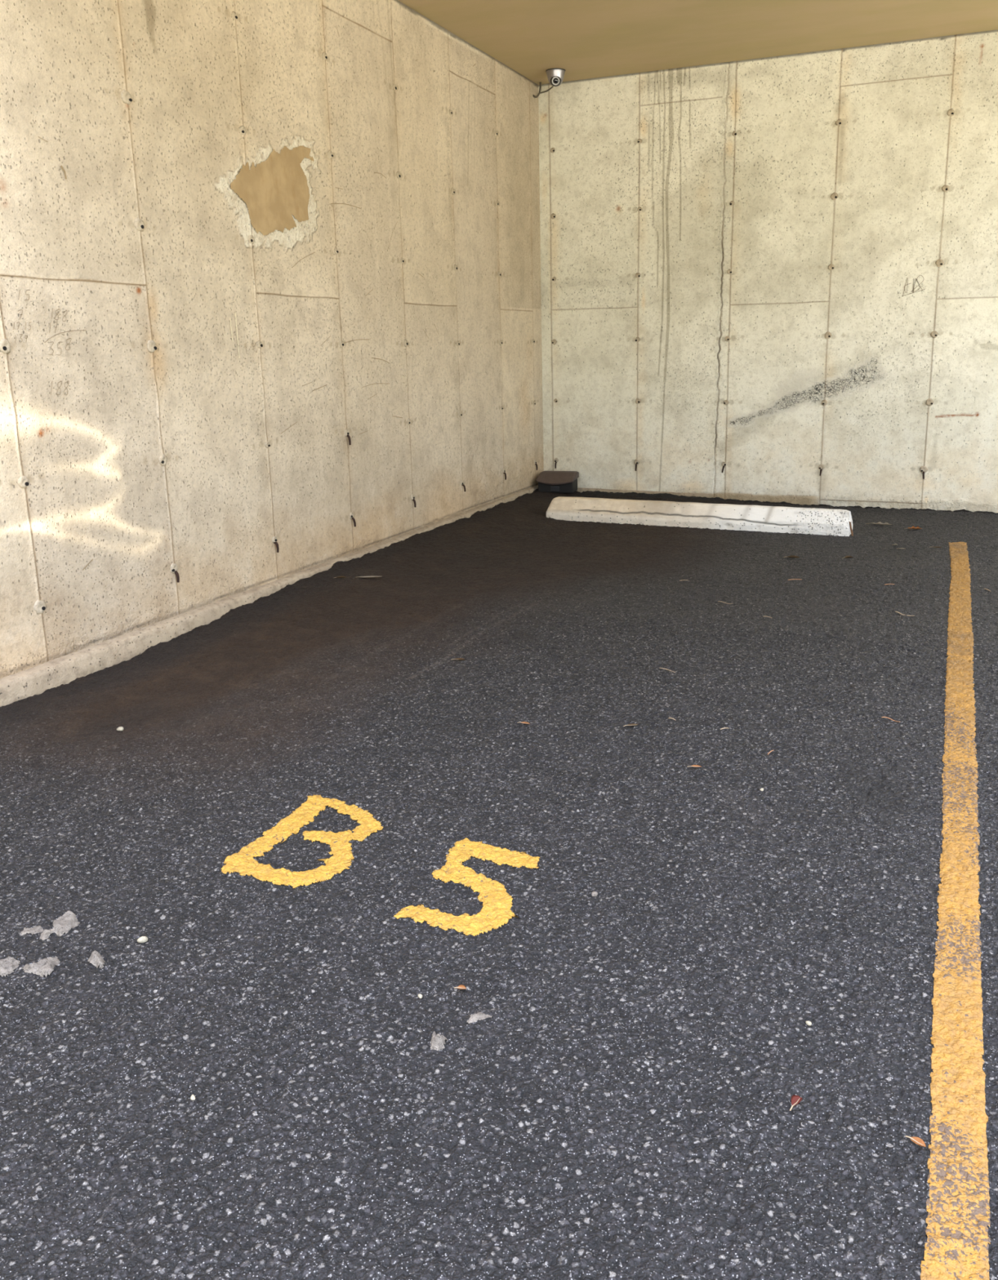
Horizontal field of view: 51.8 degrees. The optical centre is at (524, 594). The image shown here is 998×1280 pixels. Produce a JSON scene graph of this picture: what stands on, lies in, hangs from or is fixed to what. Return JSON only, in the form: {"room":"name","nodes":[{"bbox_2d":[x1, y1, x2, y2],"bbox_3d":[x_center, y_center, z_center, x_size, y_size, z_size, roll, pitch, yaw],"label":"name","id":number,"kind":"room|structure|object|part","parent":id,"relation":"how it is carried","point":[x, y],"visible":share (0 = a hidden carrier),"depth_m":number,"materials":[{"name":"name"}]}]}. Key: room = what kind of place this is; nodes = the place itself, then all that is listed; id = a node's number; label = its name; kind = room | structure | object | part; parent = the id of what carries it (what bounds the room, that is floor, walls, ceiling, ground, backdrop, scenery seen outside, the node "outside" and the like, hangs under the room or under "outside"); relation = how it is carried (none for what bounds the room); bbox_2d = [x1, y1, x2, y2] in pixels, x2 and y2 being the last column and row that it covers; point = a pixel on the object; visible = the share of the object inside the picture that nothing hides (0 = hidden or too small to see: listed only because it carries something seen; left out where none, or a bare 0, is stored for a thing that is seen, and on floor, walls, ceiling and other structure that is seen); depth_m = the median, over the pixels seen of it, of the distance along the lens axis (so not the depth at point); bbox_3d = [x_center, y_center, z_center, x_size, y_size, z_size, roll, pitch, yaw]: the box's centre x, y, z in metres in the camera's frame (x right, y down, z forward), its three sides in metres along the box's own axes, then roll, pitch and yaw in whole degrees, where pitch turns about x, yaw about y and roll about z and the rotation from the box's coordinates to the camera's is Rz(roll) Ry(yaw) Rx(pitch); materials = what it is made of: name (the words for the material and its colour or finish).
{"room":"parking garage","nodes":[
{"label":"parking garage","id":0,"kind":"room"},
{"bbox_2d":[0,0,543,678],"bbox_3d":[-1.314,-1.113,3.531,0.027,2.755,7.634,5,15,22],"label":"wall","id":1,"kind":"structure","parent":0,"point":[270,293],"depth_m":4.03,"materials":[{"name":"concrete"}]},
{"bbox_2d":[0,485,537,706],"bbox_3d":[-1.304,0.158,3.764,0.066,0.148,7.488,5,15,22],"label":"curb","id":2,"kind":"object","parent":1,"relation":"attached to","point":[36,680],"depth_m":3.62,"materials":[{"name":"concrete"}]},
{"bbox_2d":[0,488,997,1279],"bbox_3d":[0.761,0.236,3.195,4.500,0.085,7.396,5,15,22],"label":"floor","id":3,"kind":"structure","parent":0,"point":[620,1110],"depth_m":1.89,"materials":[{"name":"asphalt"}]},
{"bbox_2d":[0,955,20,977],"bbox_3d":[-0.899,0.636,1.768,0.057,0.018,0.042,5,15,22],"label":"crumb","id":4,"kind":"object","parent":3,"relation":"on","point":[7,965],"visible":1,"depth_m":1.76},
{"bbox_2d":[21,925,44,935],"bbox_3d":[-0.900,0.614,1.879,0.040,0.009,0.031,-7,15,-22],"label":"crumb","id":5,"kind":"object","parent":3,"relation":"on","point":[37,929],"visible":1,"depth_m":1.88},
{"bbox_2d":[22,955,59,977],"bbox_3d":[-0.829,0.634,1.772,0.064,0.017,0.055,5,15,22],"label":"crumb","id":6,"kind":"object","parent":3,"relation":"on","point":[45,966],"visible":1,"depth_m":1.76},
{"bbox_2d":[39,911,79,940],"bbox_3d":[-0.853,0.607,1.886,0.055,0.018,0.088,5,15,22],"label":"crumb","id":7,"kind":"object","parent":3,"relation":"on","point":[64,923],"visible":1,"depth_m":1.88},
{"bbox_2d":[87,950,105,968],"bbox_3d":[-0.740,0.631,1.777,0.024,0.019,0.051,-14,19,-42],"label":"crumb","id":8,"kind":"object","parent":3,"relation":"on","point":[95,959],"visible":1,"depth_m":1.77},
{"bbox_2d":[116,726,123,731],"bbox_3d":[-1.130,0.376,2.870,0.020,0.011,0.021,-2,14,-2],"label":"pebble","id":9,"kind":"object","parent":3,"relation":"on","point":[120,728],"visible":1,"depth_m":2.86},
{"bbox_2d":[136,936,147,942],"bbox_3d":[-0.682,0.616,1.834,0.016,0.011,0.016,5,15,22],"label":"pebble","id":10,"kind":"object","parent":3,"relation":"on","point":[143,939],"visible":1,"depth_m":1.83,"materials":[{"name":"white stone"}]},
{"bbox_2d":[190,1094,195,1100],"bbox_3d":[-0.469,0.712,1.452,0.007,0.006,0.012,-7,15,-24],"label":"pebble","id":11,"kind":"object","parent":3,"relation":"on","point":[193,1097],"visible":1,"depth_m":1.45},
{"bbox_2d":[221,795,382,888],"bbox_3d":[-0.448,0.524,2.209,0.264,0.012,0.396,4,14,20],"label":"painted letter","id":12,"kind":"object","parent":3,"relation":"on","point":[242,862],"visible":1,"depth_m":2.19,"materials":[{"name":"yellow paint"}]},
{"bbox_2d":[359,575,380,577],"bbox_3d":[-0.699,-0.077,4.550,0.138,0.007,0.022,-2,14,-2],"label":"dry leaf","id":13,"kind":"object","parent":3,"relation":"on","point":[371,576],"visible":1,"depth_m":4.55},
{"bbox_2d":[430,1031,447,1050],"bbox_3d":[-0.131,0.671,1.556,0.031,0.024,0.033,5,15,22],"label":"crumb","id":14,"kind":"object","parent":3,"relation":"on","point":[437,1042],"visible":1,"depth_m":1.54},
{"bbox_2d":[453,984,466,989],"bbox_3d":[-0.105,0.643,1.677,0.019,0.004,0.012,-4,14,-13],"label":"dry leaf","id":15,"kind":"object","parent":3,"relation":"on","point":[461,986],"visible":1,"depth_m":1.68,"materials":[{"name":"orange plant"}]},
{"bbox_2d":[393,837,539,936],"bbox_3d":[-0.087,0.566,2.009,0.227,0.010,0.347,4,14,18],"label":"painted number","id":16,"kind":"object","parent":3,"relation":"on","point":[495,912],"visible":1,"depth_m":1.99,"materials":[{"name":"yellow paint"}]},
{"bbox_2d":[466,1012,491,1023],"bbox_3d":[-0.072,0.665,1.608,0.035,0.007,0.029,5,15,22],"label":"crumb","id":17,"kind":"object","parent":3,"relation":"on","point":[479,1015],"visible":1,"depth_m":1.61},
{"bbox_2d":[535,471,578,493],"bbox_3d":[0.225,-0.767,6.999,0.256,0.131,0.193,3,14,16],"label":"box","id":18,"kind":"object","parent":3,"relation":"on","point":[553,482],"visible":1,"depth_m":6.95,"materials":[{"name":"black plastic"}]},
{"bbox_3d":[0.224,-0.796,6.992,0.256,0.072,0.193,3,14,16],"label":"lid","id":19,"kind":"part","parent":18,"relation":"part of","materials":[{"name":"brown plastic"}]},
{"bbox_2d":[591,891,597,896],"bbox_3d":[0.134,0.575,1.967,0.013,0.008,0.014,2,14,11],"label":"pebble","id":20,"kind":"object","parent":3,"relation":"on","point":[593,893],"visible":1,"depth_m":1.96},
{"bbox_2d":[622,723,638,726],"bbox_3d":[0.292,0.359,2.821,0.043,0.005,0.014,-3,14,-7],"label":"dry leaf","id":21,"kind":"object","parent":3,"relation":"on","point":[631,724],"visible":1,"depth_m":2.82,"materials":[{"name":"brown plant"}]},
{"bbox_2d":[687,764,700,767],"bbox_3d":[0.420,0.425,2.538,0.035,0.004,0.012,1,14,7],"label":"dry leaf","id":22,"kind":"object","parent":3,"relation":"on","point":[693,766],"visible":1,"depth_m":2.54,"materials":[{"name":"orange plant"}]},
{"bbox_2d":[546,496,853,536],"bbox_3d":[0.974,-0.457,5.902,1.786,0.140,0.159,5,15,24],"label":"wheel stop","id":23,"kind":"object","parent":3,"relation":"on","point":[812,521],"visible":1,"depth_m":5.81,"materials":[{"name":"white concrete"}]},
{"bbox_2d":[580,490,997,513],"bbox_3d":[1.634,-0.586,6.549,2.700,0.058,0.126,5,15,22],"label":"curb","id":24,"kind":"object","parent":3,"relation":"on","point":[663,495],"visible":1,"depth_m":6.77,"materials":[{"name":"grey concrete"}]},
{"bbox_2d":[789,1094,802,1111],"bbox_3d":[0.372,0.697,1.409,0.014,0.010,0.030,11,18,41],"label":"dry leaf","id":25,"kind":"object","parent":3,"relation":"on","point":[795,1100],"visible":1,"depth_m":1.41,"materials":[{"name":"red plant"}]},
{"bbox_2d":[804,1021,811,1026],"bbox_3d":[0.439,0.662,1.585,0.009,0.006,0.009,0,14,5],"label":"pebble","id":26,"kind":"object","parent":3,"relation":"on","point":[807,1023],"visible":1,"depth_m":1.58,"materials":[{"name":"white stone"}]},
{"bbox_2d":[865,521,892,524],"bbox_3d":[2.003,-0.402,5.802,0.144,0.014,0.051,6,15,27],"label":"dry leaf","id":27,"kind":"object","parent":3,"relation":"on","point":[878,522],"visible":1,"depth_m":5.80,"materials":[{"name":"beige plant"}]},
{"bbox_2d":[903,525,921,528],"bbox_3d":[2.137,-0.367,5.645,0.094,0.014,0.051,3,14,17],"label":"dry leaf","id":28,"kind":"object","parent":3,"relation":"on","point":[913,526],"visible":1,"depth_m":5.65,"materials":[{"name":"brown plant"}]},
{"bbox_2d":[905,1135,925,1146],"bbox_3d":[0.511,0.715,1.342,0.013,0.005,0.028,-13,18,-41],"label":"dry leaf","id":29,"kind":"object","parent":3,"relation":"on","point":[917,1140],"visible":1,"depth_m":1.34,"materials":[{"name":"orange plant"}]},
{"bbox_2d":[920,542,990,1279],"bbox_3d":[1.339,0.261,3.159,0.099,0.013,4.735,5,15,22],"label":"painted line","id":30,"kind":"object","parent":3,"relation":"on","point":[956,1246],"visible":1,"depth_m":1.61,"materials":[{"name":"yellow paint"}]},
{"bbox_2d":[397,0,997,84],"bbox_3d":[1.163,-2.750,3.811,4.650,0.256,4.950,5,15,22],"label":"ceiling","id":31,"kind":"structure","parent":0,"point":[586,39],"depth_m":5.47,"materials":[{"name":"beige paint"}]},
{"bbox_2d":[532,82,553,97],"bbox_3d":[0.126,-3.222,6.551,0.156,0.097,0.038,-2,14,-2],"label":"cable","id":32,"kind":"object","parent":31,"relation":"hanging from","point":[540,83],"visible":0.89,"depth_m":6.55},
{"bbox_2d":[545,67,565,86],"bbox_3d":[0.191,-3.161,6.281,0.122,0.099,0.122,5,15,22],"label":"security camera","id":33,"kind":"object","parent":31,"relation":"attached to","point":[555,76],"visible":1,"depth_m":6.24,"materials":[{"name":"grey metal"}]},
{"bbox_2d":[537,29,997,512],"bbox_3d":[3.333,-1.708,5.627,7.034,2.755,0.026,5,15,22],"label":"wall","id":34,"kind":"structure","parent":0,"point":[773,278],"depth_m":6.32,"materials":[{"name":"concrete"}]},
{"bbox_2d":[575,487,709,497],"bbox_3d":[0.689,-0.655,7.008,1.160,0.134,0.031,5,15,22],"label":"baseboard","id":35,"kind":"structure","parent":34,"relation":"attached to","point":[580,490],"depth_m":6.94,"materials":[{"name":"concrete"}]}
]}

